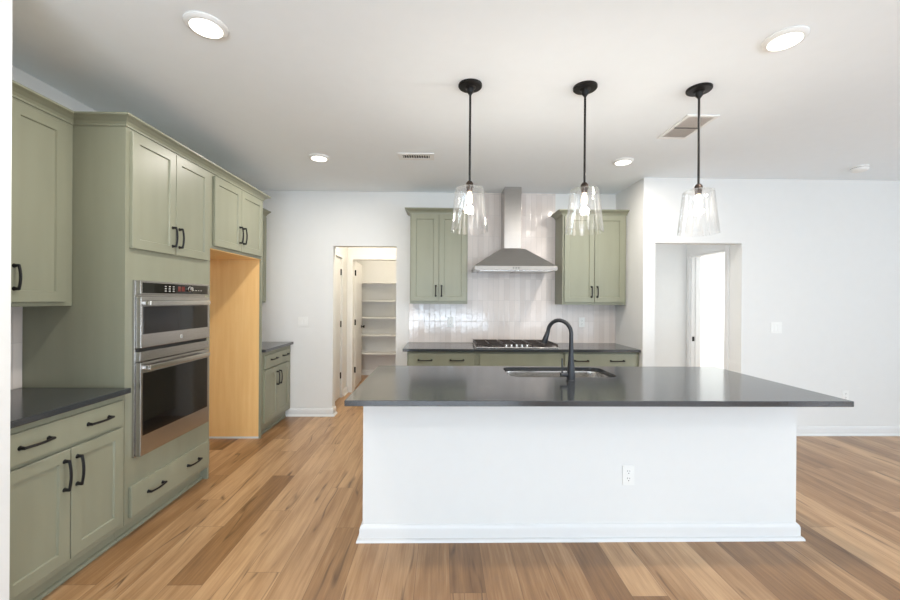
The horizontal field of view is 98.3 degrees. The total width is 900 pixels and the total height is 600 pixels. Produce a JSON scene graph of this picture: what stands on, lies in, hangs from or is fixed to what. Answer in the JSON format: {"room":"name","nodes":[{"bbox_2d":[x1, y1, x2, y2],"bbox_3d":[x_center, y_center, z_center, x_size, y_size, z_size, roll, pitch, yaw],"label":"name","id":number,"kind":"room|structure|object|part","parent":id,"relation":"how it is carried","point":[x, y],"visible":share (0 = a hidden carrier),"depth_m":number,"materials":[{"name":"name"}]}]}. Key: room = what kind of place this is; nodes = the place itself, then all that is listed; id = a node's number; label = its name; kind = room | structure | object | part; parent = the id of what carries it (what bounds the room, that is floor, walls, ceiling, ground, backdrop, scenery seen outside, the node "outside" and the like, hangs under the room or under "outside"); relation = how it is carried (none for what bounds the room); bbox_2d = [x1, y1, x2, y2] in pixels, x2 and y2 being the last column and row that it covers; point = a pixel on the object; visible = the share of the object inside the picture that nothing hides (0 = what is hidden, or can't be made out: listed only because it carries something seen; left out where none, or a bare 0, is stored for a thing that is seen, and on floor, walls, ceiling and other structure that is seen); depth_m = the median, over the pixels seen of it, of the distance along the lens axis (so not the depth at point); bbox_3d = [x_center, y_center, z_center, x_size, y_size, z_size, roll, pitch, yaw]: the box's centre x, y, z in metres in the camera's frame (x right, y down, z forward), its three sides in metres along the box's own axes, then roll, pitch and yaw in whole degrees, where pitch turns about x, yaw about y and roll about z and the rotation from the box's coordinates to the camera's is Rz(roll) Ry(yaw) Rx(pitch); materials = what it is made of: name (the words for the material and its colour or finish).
{"room":"kitchen","nodes":[
{"label":"kitchen","id":0,"kind":"room"},
{"bbox_2d":[0,0,11,599],"bbox_3d":[-2.150,0.045,1.531,0.702,2.771,0.118,0,0,-1],"label":"wall","id":1,"kind":"structure","parent":0,"point":[5,5],"depth_m":1.57,"materials":[{"name":"paint"}]},
{"bbox_2d":[12,65,96,389],"bbox_3d":[-2.542,0.043,0.429,0.120,2.771,8.949,0,0,-1],"label":"wall","id":2,"kind":"structure","parent":0,"point":[18,75],"depth_m":2.43,"materials":[{"name":"paint"}]},
{"bbox_2d":[10,307,22,389],"bbox_3d":[-2.506,0.274,1.935,0.008,0.478,0.698,0,0,-1],"label":"backsplash","id":3,"kind":"structure","parent":2,"relation":"attached to","point":[16,312],"depth_m":2.25,"materials":[{"name":"tile"}]},
{"bbox_2d":[11,80,73,306],"bbox_3d":[-2.326,-0.524,1.940,0.348,1.116,0.692,0,0,-1],"label":"upper cabinet","id":4,"kind":"object","parent":2,"relation":"attached to","point":[42,127],"visible":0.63,"depth_m":2.09,"materials":[{"name":"green paint"}]},
{"bbox_3d":[-2.176,-0.115,1.961,0.038,0.139,0.023,0,0,-1],"label":"handle","id":5,"kind":"part","parent":4,"relation":"part of","materials":[{"name":"black metal"}]},
{"bbox_3d":[-2.179,-1.053,1.942,0.060,0.056,0.692,0,0,-1],"label":"crown moulding","id":6,"kind":"part","parent":4,"relation":"part of","materials":[{"name":"green paint"}]},
{"bbox_2d":[262,208,270,302],"bbox_3d":[-2.370,-0.527,4.407,0.348,1.116,0.752,0,0,-1],"label":"upper cabinet","id":7,"kind":"object","parent":2,"relation":"attached to","point":[266,212],"visible":0.09,"depth_m":4.70,"materials":[{"name":"green paint"}]},
{"bbox_3d":[-2.249,-0.500,4.584,0.019,1.016,0.344,0,0,-1],"label":"door","id":8,"kind":"part","parent":7,"relation":"part of","materials":[{"name":"green paint"}]},
{"bbox_3d":[-2.223,-1.056,4.409,0.060,0.056,0.752,0,0,-1],"label":"crown moulding","id":9,"kind":"part","parent":7,"relation":"part of","materials":[{"name":"green paint"}]},
{"bbox_2d":[336,247,346,397],"bbox_3d":[-1.644,0.044,5.471,0.120,2.771,1.101,0,0,-1],"label":"wall","id":10,"kind":"structure","parent":0,"point":[343,250],"depth_m":5.88,"materials":[{"name":"paint"}]},
{"bbox_2d":[335,257,341,400],"bbox_3d":[-1.608,0.407,5.338,0.054,2.020,0.731,0,0,-1],"label":"door","id":11,"kind":"structure","parent":10,"relation":"in","point":[338,260],"depth_m":5.55,"materials":[{"name":"white wood"}]},
{"bbox_2d":[336,251,343,396],"bbox_3d":[-1.576,0.378,5.347,0.016,2.103,0.828,0,0,-1],"label":"trim","id":12,"kind":"structure","parent":10,"relation":"attached to","point":[338,254],"depth_m":5.70,"materials":[{"name":"wood"}]},
{"bbox_2d":[343,386,347,395],"bbox_3d":[-1.584,1.382,5.897,0.032,0.095,0.255,0,0,-1],"label":"baseboard","id":13,"kind":"structure","parent":10,"relation":"attached to","point":[345,391],"depth_m":5.88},
{"bbox_2d":[346,247,395,391],"bbox_3d":[-1.088,0.046,6.091,1.255,2.771,0.120,0,0,-1],"label":"wall","id":14,"kind":"structure","parent":0,"point":[351,251],"depth_m":6.03,"materials":[{"name":"paint"}]},
{"bbox_2d":[354,261,364,388],"bbox_3d":[-1.520,0.402,6.518,0.104,2.030,0.753,0,0,-5],"label":"door","id":15,"kind":"structure","parent":14,"relation":"in","point":[358,326],"depth_m":6.47,"materials":[{"name":"white wood"}]},
{"bbox_2d":[348,256,395,392],"bbox_3d":[-1.123,0.375,6.023,0.881,2.113,0.016,0,0,-1],"label":"trim","id":16,"kind":"structure","parent":14,"relation":"attached to","point":[351,258],"depth_m":6.01,"materials":[{"name":"wood"}]},
{"bbox_2d":[355,260,395,369],"bbox_3d":[-1.064,0.046,6.852,1.620,2.771,1.400,0,0,-1],"label":"wall","id":17,"kind":"structure","parent":0,"point":[372,271],"depth_m":7.43,"materials":[{"name":"paint"}]},
{"bbox_2d":[361,370,373,374],"bbox_3d":[-1.073,1.384,6.859,1.380,0.095,1.150,0,0,-1],"label":"baseboard","id":18,"kind":"structure","parent":17,"relation":"attached to","point":[363,372],"depth_m":7.41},
{"bbox_2d":[361,351,395,355],"bbox_3d":[-1.078,1.023,7.282,1.376,0.085,0.299,0,0,-1],"label":"shelf","id":19,"kind":"object","parent":17,"relation":"attached to","point":[364,353],"visible":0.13,"depth_m":7.26,"materials":[{"name":"wood"}]},
{"bbox_2d":[362,282,395,286],"bbox_3d":[-1.069,-0.282,7.281,1.376,0.085,0.299,0,0,-1],"label":"shelf","id":20,"kind":"object","parent":17,"relation":"attached to","point":[364,284],"visible":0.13,"depth_m":7.40,"materials":[{"name":"wood"}]},
{"bbox_2d":[362,300,395,304],"bbox_3d":[-1.072,0.053,7.282,1.376,0.085,0.299,0,0,-1],"label":"shelf","id":21,"kind":"object","parent":17,"relation":"attached to","point":[364,302],"visible":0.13,"depth_m":7.41,"materials":[{"name":"wood"}]},
{"bbox_2d":[362,317,395,321],"bbox_3d":[-1.074,0.368,7.282,1.376,0.085,0.299,0,0,-1],"label":"shelf","id":22,"kind":"object","parent":17,"relation":"attached to","point":[382,319],"visible":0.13,"depth_m":7.40,"materials":[{"name":"wood"}]},
{"bbox_2d":[362,334,395,337],"bbox_3d":[-1.076,0.688,7.282,1.376,0.085,0.299,0,0,-1],"label":"shelf","id":23,"kind":"object","parent":17,"relation":"attached to","point":[363,335],"visible":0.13,"depth_m":7.35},
{"bbox_2d":[262,191,615,407],"bbox_3d":[-0.249,0.053,4.885,4.625,2.771,0.120,0,0,-1],"label":"wall","id":24,"kind":"structure","parent":0,"point":[305,229],"depth_m":4.80,"materials":[{"name":"paint"}]},
{"bbox_2d":[285,406,336,416],"bbox_3d":[-1.721,1.382,4.845,0.600,0.095,0.152,0,0,-1],"label":"baseboard","id":25,"kind":"structure","parent":24,"relation":"attached to","point":[292,412],"depth_m":4.79,"materials":[{"name":"wood"}]},
{"bbox_2d":[405,207,472,303],"bbox_3d":[-0.131,-0.506,4.639,0.788,1.102,0.355,0,0,-1],"label":"upper cabinet","id":26,"kind":"object","parent":24,"relation":"attached to","point":[438,254],"visible":1,"depth_m":4.51,"materials":[{"name":"green paint"}]},
{"bbox_3d":[-0.290,-0.490,4.508,0.318,1.010,0.019,0,0,-1],"label":"door","id":27,"kind":"part","parent":26,"relation":"part of","materials":[{"name":"green paint"}]},
{"bbox_3d":[-0.128,-1.029,4.639,0.788,0.056,0.355,0,0,-1],"label":"crown moulding","id":28,"kind":"part","parent":26,"relation":"part of","materials":[{"name":"green paint"}]},
{"bbox_3d":[0.032,-0.488,4.514,0.318,1.010,0.019,0,0,-1],"label":"door","id":29,"kind":"part","parent":26,"relation":"part of","materials":[{"name":"green paint"}]},
{"bbox_2d":[448,317,452,326],"bbox_3d":[0.006,0.275,4.818,0.072,0.120,0.008,0,0,-1],"label":"wall outlet","id":30,"kind":"object","parent":24,"relation":"attached to","point":[450,319],"visible":1,"depth_m":4.82,"materials":[{"name":"white plastic"}]},
{"bbox_2d":[409,193,614,342],"bbox_3d":[0.782,-0.397,4.839,2.571,1.856,0.008,0,0,-1],"label":"backsplash","id":31,"kind":"structure","parent":24,"relation":"attached to","point":[501,306],"depth_m":4.83,"materials":[{"name":"tile"}]},
{"bbox_2d":[472,187,557,273],"bbox_3d":[0.736,-0.826,4.584,0.928,0.998,0.498,0,0,-1],"label":"range hood","id":32,"kind":"object","parent":24,"relation":"attached to","point":[511,258],"visible":1,"depth_m":4.52,"materials":[{"name":"silver metal"}]},
{"bbox_3d":[0.737,-0.357,4.343,0.928,0.042,0.006,0,0,-1],"label":"rail","id":33,"kind":"part","parent":32,"relation":"part of","materials":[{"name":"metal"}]},
{"bbox_2d":[579,318,584,326],"bbox_3d":[1.641,0.279,4.847,0.072,0.120,0.008,0,0,-1],"label":"wall outlet","id":34,"kind":"object","parent":24,"relation":"attached to","point":[581,320],"visible":1,"depth_m":4.85,"materials":[{"name":"white plastic"}]},
{"bbox_2d":[551,209,628,304],"bbox_3d":[1.660,-0.495,4.671,0.817,1.102,0.355,0,0,-1],"label":"upper cabinet","id":35,"kind":"object","parent":24,"relation":"attached to","point":[590,261],"visible":1,"depth_m":4.54,"materials":[{"name":"green paint"}]},
{"bbox_3d":[1.508,-0.479,4.541,0.348,1.010,0.019,0,0,-1],"label":"door","id":36,"kind":"part","parent":35,"relation":"part of","materials":[{"name":"green paint"}]},
{"bbox_3d":[1.663,-1.018,4.671,0.817,0.056,0.355,0,0,-1],"label":"crown moulding","id":37,"kind":"part","parent":35,"relation":"part of","materials":[{"name":"green paint"}]},
{"bbox_3d":[1.861,-0.476,4.547,0.348,1.010,0.019,0,0,-1],"label":"door","id":38,"kind":"part","parent":35,"relation":"part of","materials":[{"name":"green paint"}]},
{"bbox_2d":[12,0,899,194],"bbox_3d":[2.239,-1.353,1.889,10.073,0.080,12.300,0,0,-1],"label":"ceiling","id":39,"kind":"structure","parent":0,"point":[359,84],"depth_m":2.38,"materials":[{"name":"paint"}]},
{"bbox_2d":[183,11,228,39],"bbox_3d":[-1.183,-1.324,1.889,0.188,0.022,0.188,0,0,-1],"label":"recessed light","id":40,"kind":"object","parent":39,"relation":"in","point":[203,24],"visible":1,"depth_m":1.86,"materials":[{"name":"white plastic"}]},
{"bbox_2d":[189,18,222,38],"bbox_3d":[-1.183,-1.317,1.889,0.144,0.008,0.144,0,0,-1],"label":"diffuser","id":41,"kind":"object","parent":40,"relation":"attached to","point":[210,28],"depth_m":1.88,"materials":[{"name":"plastic"}]},
{"bbox_2d":[308,153,329,161],"bbox_3d":[-1.224,-1.326,3.641,0.188,0.022,0.188,0,0,-1],"label":"recessed light","id":42,"kind":"object","parent":39,"relation":"in","point":[318,157],"visible":1,"depth_m":3.60,"materials":[{"name":"white plastic"}]},
{"bbox_2d":[311,156,326,161],"bbox_3d":[-1.224,-1.319,3.641,0.144,0.008,0.144,0,0,-1],"label":"diffuser","id":43,"kind":"object","parent":42,"relation":"attached to","point":[316,158],"depth_m":3.62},
{"bbox_2d":[398,153,433,159],"bbox_3d":[-0.311,-1.327,3.603,0.330,0.008,0.160,0,0,-1],"label":"ceiling vent","id":44,"kind":"object","parent":39,"relation":"in","point":[402,156],"visible":1,"depth_m":3.59,"materials":[{"name":"white plastic"}]},
{"bbox_2d":[451,78,487,230],"bbox_3d":[0.122,-0.875,2.405,0.232,0.905,0.232,0,0,-1],"label":"pendant light","id":45,"kind":"object","parent":39,"relation":"hanging from","point":[470,86],"visible":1,"depth_m":2.39,"materials":[{"name":"black metal"}]},
{"bbox_3d":[0.120,-0.558,2.405,0.232,0.271,0.232,0,0,-1],"label":"lamp shade","id":46,"kind":"part","parent":45,"relation":"part of","materials":[{"name":"clear glass"}]},
{"bbox_3d":[0.121,-0.632,2.405,0.039,0.081,0.039,0,0,-1],"label":"bulb","id":47,"kind":"part","parent":45,"relation":"part of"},
{"bbox_3d":[0.123,-1.003,2.404,0.013,0.548,0.013,0,0,-1],"label":"stem","id":48,"kind":"part","parent":45,"relation":"part of","materials":[{"name":"black metal"}]},
{"bbox_2d":[565,80,603,231],"bbox_3d":[0.836,-0.870,2.417,0.232,0.905,0.232,0,0,-1],"label":"pendant light","id":49,"kind":"object","parent":39,"relation":"hanging from","point":[583,88],"visible":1,"depth_m":2.41,"materials":[{"name":"black metal"}]},
{"bbox_3d":[0.837,-0.999,2.417,0.013,0.548,0.013,0,0,-1],"label":"stem","id":50,"kind":"part","parent":49,"relation":"part of","materials":[{"name":"black metal"}]},
{"bbox_3d":[0.834,-0.553,2.418,0.232,0.271,0.232,0,0,-1],"label":"lamp shade","id":51,"kind":"part","parent":49,"relation":"part of","materials":[{"name":"clear glass"}]},
{"bbox_3d":[0.835,-0.627,2.418,0.039,0.081,0.039,0,0,-1],"label":"bulb","id":52,"kind":"part","parent":49,"relation":"part of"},
{"bbox_2d":[612,157,633,165],"bbox_3d":[1.641,-1.308,3.693,0.188,0.022,0.188,0,0,-1],"label":"recessed light","id":53,"kind":"object","parent":39,"relation":"in","point":[621,161],"visible":1,"depth_m":3.66,"materials":[{"name":"white plastic"}]},
{"bbox_2d":[615,160,630,165],"bbox_3d":[1.641,-1.301,3.693,0.144,0.008,0.144,0,0,-1],"label":"diffuser","id":54,"kind":"object","parent":53,"relation":"attached to","point":[617,162],"depth_m":3.67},
{"bbox_2d":[657,115,719,138],"bbox_3d":[1.800,-1.312,2.966,0.235,0.009,0.400,0,0,-1],"label":"ceiling vent","id":55,"kind":"object","parent":39,"relation":"in","point":[687,126],"visible":0.98,"depth_m":2.94,"materials":[{"name":"white plastic"}]},
{"bbox_2d":[677,82,719,231],"bbox_3d":[1.552,-0.866,2.430,0.232,0.905,0.232,0,0,-1],"label":"pendant light","id":56,"kind":"object","parent":39,"relation":"hanging from","point":[698,90],"visible":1,"depth_m":2.42,"materials":[{"name":"black metal"}]},
{"bbox_3d":[1.553,-0.994,2.430,0.013,0.548,0.013,0,0,-1],"label":"stem","id":57,"kind":"part","parent":56,"relation":"part of","materials":[{"name":"black metal"}]},
{"bbox_3d":[1.550,-0.549,2.431,0.232,0.271,0.232,0,0,-1],"label":"lamp shade","id":58,"kind":"part","parent":56,"relation":"part of","materials":[{"name":"clear glass"}]},
{"bbox_3d":[1.550,-0.623,2.430,0.039,0.081,0.039,0,0,-1],"label":"bulb","id":59,"kind":"part","parent":56,"relation":"part of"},
{"bbox_2d":[761,25,809,51],"bbox_3d":[1.685,-1.305,1.959,0.188,0.022,0.188,0,0,-1],"label":"recessed light","id":60,"kind":"object","parent":39,"relation":"in","point":[786,38],"visible":1,"depth_m":1.94,"materials":[{"name":"white plastic"}]},
{"bbox_2d":[767,32,803,50],"bbox_3d":[1.685,-1.299,1.959,0.144,0.008,0.144,0,0,-1],"label":"diffuser","id":61,"kind":"object","parent":60,"relation":"attached to","point":[778,41],"depth_m":1.95,"materials":[{"name":"plastic"}]},
{"bbox_2d":[850,164,869,172],"bbox_3d":[4.010,-1.279,3.811,0.133,0.049,0.133,0,0,-1],"label":"smoke detector","id":62,"kind":"object","parent":39,"relation":"attached to","point":[860,168],"visible":1,"depth_m":3.78,"materials":[{"name":"white plastic"}]},
{"bbox_2d":[41,375,899,599],"bbox_3d":[2.220,1.488,1.892,10.073,0.060,12.300,0,0,-1],"label":"floor","id":63,"kind":"structure","parent":0,"point":[277,515],"depth_m":2.24,"materials":[{"name":"brown wood"}]},
{"bbox_2d":[9,395,123,599],"bbox_3d":[-2.185,0.989,1.944,0.654,0.882,0.692,0,0,-1],"label":"base cabinet","id":64,"kind":"object","parent":63,"relation":"on","point":[67,468],"visible":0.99,"depth_m":1.91,"materials":[{"name":"green paint"}]},
{"bbox_3d":[-1.872,0.652,1.774,0.038,0.023,0.148,0,0,-1],"label":"handle","id":65,"kind":"part","parent":64,"relation":"part of","materials":[{"name":"black metal"}]},
{"bbox_3d":[-1.903,1.019,1.787,0.019,0.555,0.316,0,0,-1],"label":"door","id":66,"kind":"part","parent":64,"relation":"part of","materials":[{"name":"green paint"}]},
{"bbox_3d":[-1.904,0.653,1.949,0.019,0.141,0.640,0,0,-1],"label":"drawer","id":67,"kind":"part","parent":64,"relation":"part of","materials":[{"name":"green paint"}]},
{"bbox_3d":[-1.876,0.865,1.915,0.038,0.162,0.023,0,0,-1],"label":"handle","id":68,"kind":"part","parent":64,"relation":"part of","materials":[{"name":"black metal"}]},
{"bbox_2d":[10,387,130,428],"bbox_3d":[-2.188,0.530,1.941,0.630,0.030,0.698,0,0,-1],"label":"countertop","id":69,"kind":"structure","parent":64,"relation":"on","point":[27,404],"depth_m":2.02,"materials":[{"name":"grey stone"}]},
{"bbox_3d":[-1.877,0.865,1.982,0.038,0.162,0.023,0,0,-1],"label":"handle","id":70,"kind":"part","parent":64,"relation":"part of","materials":[{"name":"black metal"}]},
{"bbox_3d":[-1.909,1.019,2.108,0.019,0.555,0.316,0,0,-1],"label":"door","id":71,"kind":"part","parent":64,"relation":"part of","materials":[{"name":"green paint"}]},
{"bbox_3d":[-1.878,0.651,2.104,0.038,0.023,0.148,0,0,-1],"label":"handle","id":72,"kind":"part","parent":64,"relation":"part of","materials":[{"name":"black metal"}]},
{"bbox_2d":[22,111,217,541],"bbox_3d":[-2.192,0.173,2.678,0.656,2.511,0.894,0,0,-1],"label":"tall cabinet","id":73,"kind":"object","parent":63,"relation":"on","point":[141,197],"visible":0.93,"depth_m":2.30,"materials":[{"name":"green paint"}]},
{"bbox_3d":[-2.036,-1.053,2.679,0.360,0.056,0.894,0,0,-1],"label":"crown moulding","id":74,"kind":"part","parent":73,"relation":"part of","materials":[{"name":"green paint"}]},
{"bbox_3d":[-1.905,-0.659,2.511,0.019,0.695,0.377,0,0,-1],"label":"door","id":75,"kind":"part","parent":73,"relation":"part of","materials":[{"name":"green paint"}]},
{"bbox_3d":[-1.889,1.209,2.523,0.038,0.023,0.148,0,0,-1],"label":"handle","id":76,"kind":"part","parent":73,"relation":"part of","materials":[{"name":"black metal"}]},
{"bbox_3d":[-1.935,0.154,2.713,0.020,2.322,0.796,0,0,-1],"label":"frame","id":77,"kind":"part","parent":73,"relation":"part of","materials":[{"name":"green paint"}]},
{"bbox_3d":[-1.921,1.210,2.715,0.019,0.184,0.776,0,0,-1],"label":"drawer","id":78,"kind":"part","parent":73,"relation":"part of","materials":[{"name":"green paint"}]},
{"bbox_2d":[132,280,209,457],"bbox_3d":[-2.154,0.415,2.692,0.644,1.076,0.694,0,0,-1],"label":"wall oven","id":79,"kind":"object","parent":73,"relation":"in","point":[170,320],"visible":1,"depth_m":2.59,"materials":[{"name":"silver metal"}]},
{"bbox_3d":[-1.894,0.665,2.698,0.032,0.568,0.688,0,0,-1],"label":"oven door","id":80,"kind":"part","parent":79,"relation":"part of","materials":[{"name":"glass"}]},
{"bbox_3d":[-1.895,0.345,2.698,0.030,0.060,0.688,0,0,-1],"label":"trim","id":81,"kind":"part","parent":79,"relation":"part of","materials":[{"name":"silver metal"}]},
{"bbox_3d":[-1.890,0.136,2.698,0.032,0.314,0.688,0,0,-1],"label":"microwave door","id":82,"kind":"part","parent":79,"relation":"part of","materials":[{"name":"silver metal"}]},
{"bbox_3d":[-1.892,-0.077,2.697,0.030,0.084,0.688,0,0,-1],"label":"control panel","id":83,"kind":"part","parent":79,"relation":"part of","materials":[{"name":"silver metal"}]},
{"bbox_3d":[-1.854,0.413,2.679,0.045,0.030,0.612,0,0,-1],"label":"handle","id":84,"kind":"part","parent":79,"relation":"part of","materials":[{"name":"metal"}]},
{"bbox_3d":[-1.852,0.019,2.678,0.045,0.030,0.612,0,0,-1],"label":"handle","id":85,"kind":"part","parent":79,"relation":"part of","materials":[{"name":"metal"}]},
{"bbox_3d":[-1.881,-0.431,2.669,0.038,0.148,0.023,0,0,-1],"label":"handle","id":86,"kind":"part","parent":73,"relation":"part of","materials":[{"name":"black metal"}]},
{"bbox_3d":[-1.882,-0.431,2.736,0.038,0.148,0.023,0,0,-1],"label":"handle","id":87,"kind":"part","parent":73,"relation":"part of","materials":[{"name":"black metal"}]},
{"bbox_3d":[-1.912,-0.659,2.893,0.019,0.695,0.377,0,0,-1],"label":"door","id":88,"kind":"part","parent":73,"relation":"part of","materials":[{"name":"green paint"}]},
{"bbox_3d":[-1.896,1.208,2.904,0.038,0.023,0.148,0,0,-1],"label":"handle","id":89,"kind":"part","parent":73,"relation":"part of","materials":[{"name":"black metal"}]},
{"bbox_2d":[209,166,270,437],"bbox_3d":[-2.209,0.172,3.609,0.656,2.511,0.967,0,0,-1],"label":"tall cabinet","id":90,"kind":"object","parent":63,"relation":"on","point":[236,206],"visible":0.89,"depth_m":4.01,"materials":[{"name":"green paint"}]},
{"bbox_3d":[-1.920,-0.725,3.370,0.019,0.565,0.416,0,0,-1],"label":"door","id":91,"kind":"part","parent":90,"relation":"part of","materials":[{"name":"green paint"}]},
{"bbox_3d":[-2.260,1.417,4.022,0.584,0.020,0.018,0,0,-1],"label":"shoe moulding","id":92,"kind":"part","parent":90,"relation":"part of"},
{"bbox_3d":[-2.259,0.503,4.022,0.576,1.847,0.020,0,0,-1],"label":"panel","id":93,"kind":"part","parent":90,"relation":"part of","materials":[{"name":"brown wood"}]},
{"bbox_3d":[-2.233,-0.417,3.567,0.586,0.005,0.884,0,0,-1],"label":"soffit panel","id":94,"kind":"part","parent":90,"relation":"part of","materials":[{"name":"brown wood"}]},
{"bbox_3d":[-2.020,-1.054,3.611,0.293,0.056,0.967,0,0,-1],"label":"crown moulding","id":95,"kind":"part","parent":90,"relation":"part of","materials":[{"name":"green paint"}]},
{"bbox_3d":[-1.896,-0.590,3.548,0.038,0.162,0.023,0,0,-1],"label":"handle","id":96,"kind":"part","parent":90,"relation":"part of","materials":[{"name":"black metal"}]},
{"bbox_3d":[-1.897,-0.590,3.615,0.038,0.162,0.023,0,0,-1],"label":"handle","id":97,"kind":"part","parent":90,"relation":"part of","materials":[{"name":"black metal"}]},
{"bbox_3d":[-1.928,-0.725,3.791,0.019,0.565,0.416,0,0,-1],"label":"door","id":98,"kind":"part","parent":90,"relation":"part of","materials":[{"name":"green paint"}]},
{"bbox_2d":[261,345,289,434],"bbox_3d":[-2.229,0.986,4.412,0.654,0.882,0.752,0,0,-1],"label":"base cabinet","id":99,"kind":"object","parent":63,"relation":"on","point":[275,363],"visible":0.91,"depth_m":4.33,"materials":[{"name":"green paint"}]},
{"bbox_3d":[-1.947,1.016,4.231,0.019,0.555,0.319,0,0,-1],"label":"door","id":100,"kind":"part","parent":99,"relation":"part of","materials":[{"name":"green paint"}]},
{"bbox_3d":[-1.948,0.655,4.399,0.019,0.138,0.635,0,0,-1],"label":"drawer","id":101,"kind":"part","parent":99,"relation":"part of","materials":[{"name":"green paint"}]},
{"bbox_2d":[262,342,293,351],"bbox_3d":[-2.237,0.527,4.412,0.636,0.030,0.754,0,0,-1],"label":"countertop","id":102,"kind":"structure","parent":99,"relation":"on","point":[266,346],"depth_m":4.44,"materials":[{"name":"grey stone"}]},
{"bbox_3d":[-1.953,1.016,4.555,0.019,0.555,0.319,0,0,-1],"label":"door","id":103,"kind":"part","parent":99,"relation":"part of","materials":[{"name":"green paint"}]},
{"bbox_2d":[407,352,475,365],"bbox_3d":[-0.098,0.999,4.495,0.748,0.882,0.648,0,0,-1],"label":"base cabinet","id":104,"kind":"object","parent":63,"relation":"on","point":[413,358],"visible":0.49,"depth_m":4.21,"materials":[{"name":"green paint"}]},
{"bbox_2d":[403,342,640,352],"bbox_3d":[0.775,0.546,4.518,2.582,0.030,0.636,0,0,-1],"label":"countertop","id":105,"kind":"structure","parent":104,"relation":"on","point":[410,346],"depth_m":4.25,"materials":[{"name":"grey stone"}]},
{"bbox_2d":[472,339,558,348],"bbox_3d":[0.734,0.507,4.519,0.910,0.046,0.524,0,0,-1],"label":"gas cooktop","id":106,"kind":"object","parent":105,"relation":"in","point":[478,343],"visible":0.98,"depth_m":4.38,"materials":[{"name":"metal"}]},
{"bbox_2d":[476,352,561,365],"bbox_3d":[0.748,1.004,4.510,0.942,0.882,0.648,0,0,-1],"label":"base cabinet","id":107,"kind":"object","parent":63,"relation":"on","point":[482,358],"visible":0.05,"depth_m":4.23,"materials":[{"name":"green paint"}]},
{"bbox_2d":[356,406,805,542],"bbox_3d":[0.791,1.006,2.723,2.705,0.883,0.795,0,0,-1],"label":"kitchen island","id":108,"kind":"object","parent":63,"relation":"on","point":[432,474],"visible":0.84,"depth_m":2.35,"materials":[{"name":"paint"}]},
{"bbox_3d":[0.789,1.400,2.724,2.705,0.095,0.795,0,0,-1],"label":"baseboard","id":109,"kind":"part","parent":108,"relation":"part of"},
{"bbox_2d":[344,366,853,406],"bbox_3d":[0.796,0.549,2.597,2.718,0.030,1.076,0,0,-1],"label":"island countertop","id":110,"kind":"structure","parent":108,"relation":"on","point":[625,386],"depth_m":2.32,"materials":[{"name":"grey stone"}]},
{"bbox_2d":[505,371,608,376],"bbox_3d":[0.794,0.672,2.888,0.788,0.215,0.424,0,0,-1],"label":"sink","id":111,"kind":"object","parent":110,"relation":"in","point":[510,373],"visible":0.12,"depth_m":3.08,"materials":[{"name":"metal"}]},
{"bbox_2d":[542,318,575,381],"bbox_3d":[0.717,0.328,2.616,0.249,0.409,0.091,0,0,41],"label":"kitchen faucet","id":112,"kind":"object","parent":110,"relation":"on","point":[570,374],"visible":1,"depth_m":2.55,"materials":[{"name":"metal"}]},
{"bbox_3d":[0.753,0.445,2.561,0.052,0.123,0.030,0,0,-8],"label":"lever handle","id":113,"kind":"part","parent":112,"relation":"part of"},
{"bbox_2d":[622,465,633,484],"bbox_3d":[1.081,1.062,2.359,0.072,0.120,0.008,0,0,-1],"label":"wall outlet","id":114,"kind":"object","parent":108,"relation":"attached to","point":[627,470],"visible":1,"depth_m":2.36,"materials":[{"name":"white plastic"}]},
{"bbox_2d":[562,352,638,366],"bbox_3d":[1.641,1.010,4.526,0.843,0.882,0.648,0,0,-1],"label":"base cabinet","id":115,"kind":"object","parent":63,"relation":"on","point":[628,359],"visible":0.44,"depth_m":4.24,"materials":[{"name":"green paint"}]},
{"bbox_2d":[615,178,655,366],"bbox_3d":[2.132,0.069,4.725,0.130,2.771,1.068,0,0,-1],"label":"wall","id":116,"kind":"structure","parent":0,"point":[635,320],"depth_m":4.26,"materials":[{"name":"paint"}]},
{"bbox_2d":[654,244,686,366],"bbox_3d":[2.661,0.071,5.209,0.945,2.771,0.120,0,0,-1],"label":"wall","id":117,"kind":"structure","parent":0,"point":[670,259],"depth_m":5.15,"materials":[{"name":"paint"}]},
{"bbox_2d":[686,245,733,370],"bbox_3d":[4.412,0.082,5.666,2.573,2.771,2.628,0,0,-1],"label":"wall","id":118,"kind":"structure","parent":0,"point":[712,266],"depth_m":6.88,"materials":[{"name":"paint"}]},
{"bbox_2d":[690,250,724,366],"bbox_3d":[3.199,0.443,4.760,0.120,2.035,0.627,0,0,-1],"label":"trim","id":119,"kind":"structure","parent":118,"relation":"attached to","point":[695,259],"depth_m":5.06,"materials":[{"name":"white paint"}]},
{"bbox_2d":[686,245,729,369],"bbox_3d":[3.131,0.414,4.759,0.016,2.093,0.743,0,0,-1],"label":"trim","id":120,"kind":"structure","parent":118,"relation":"attached to","point":[726,248],"depth_m":4.44,"materials":[{"name":"wood"}]},
{"bbox_2d":[655,178,899,425],"bbox_3d":[4.564,0.085,4.294,4.718,2.771,0.120,0,0,-1],"label":"wall","id":121,"kind":"structure","parent":0,"point":[820,259],"depth_m":4.22,"materials":[{"name":"paint"}]},
{"bbox_2d":[771,322,781,332],"bbox_3d":[3.533,0.299,4.211,0.118,0.120,0.010,0,0,-1],"label":"light switch","id":122,"kind":"object","parent":121,"relation":"attached to","point":[776,327],"visible":1,"depth_m":4.21,"materials":[{"name":"white plastic"}]},
{"bbox_2d":[842,390,848,399],"bbox_3d":[4.293,1.040,4.226,0.072,0.120,0.008,0,0,-1],"label":"wall outlet","id":123,"kind":"object","parent":121,"relation":"attached to","point":[845,393],"visible":0.86,"depth_m":4.22,"materials":[{"name":"white plastic"}]},
{"bbox_2d":[796,426,899,435],"bbox_3d":[5.029,1.426,4.228,3.773,0.095,0.032,0,0,-1],"label":"baseboard","id":124,"kind":"structure","parent":121,"relation":"attached to","point":[800,430],"depth_m":4.21,"materials":[{"name":"wood"}]}
]}

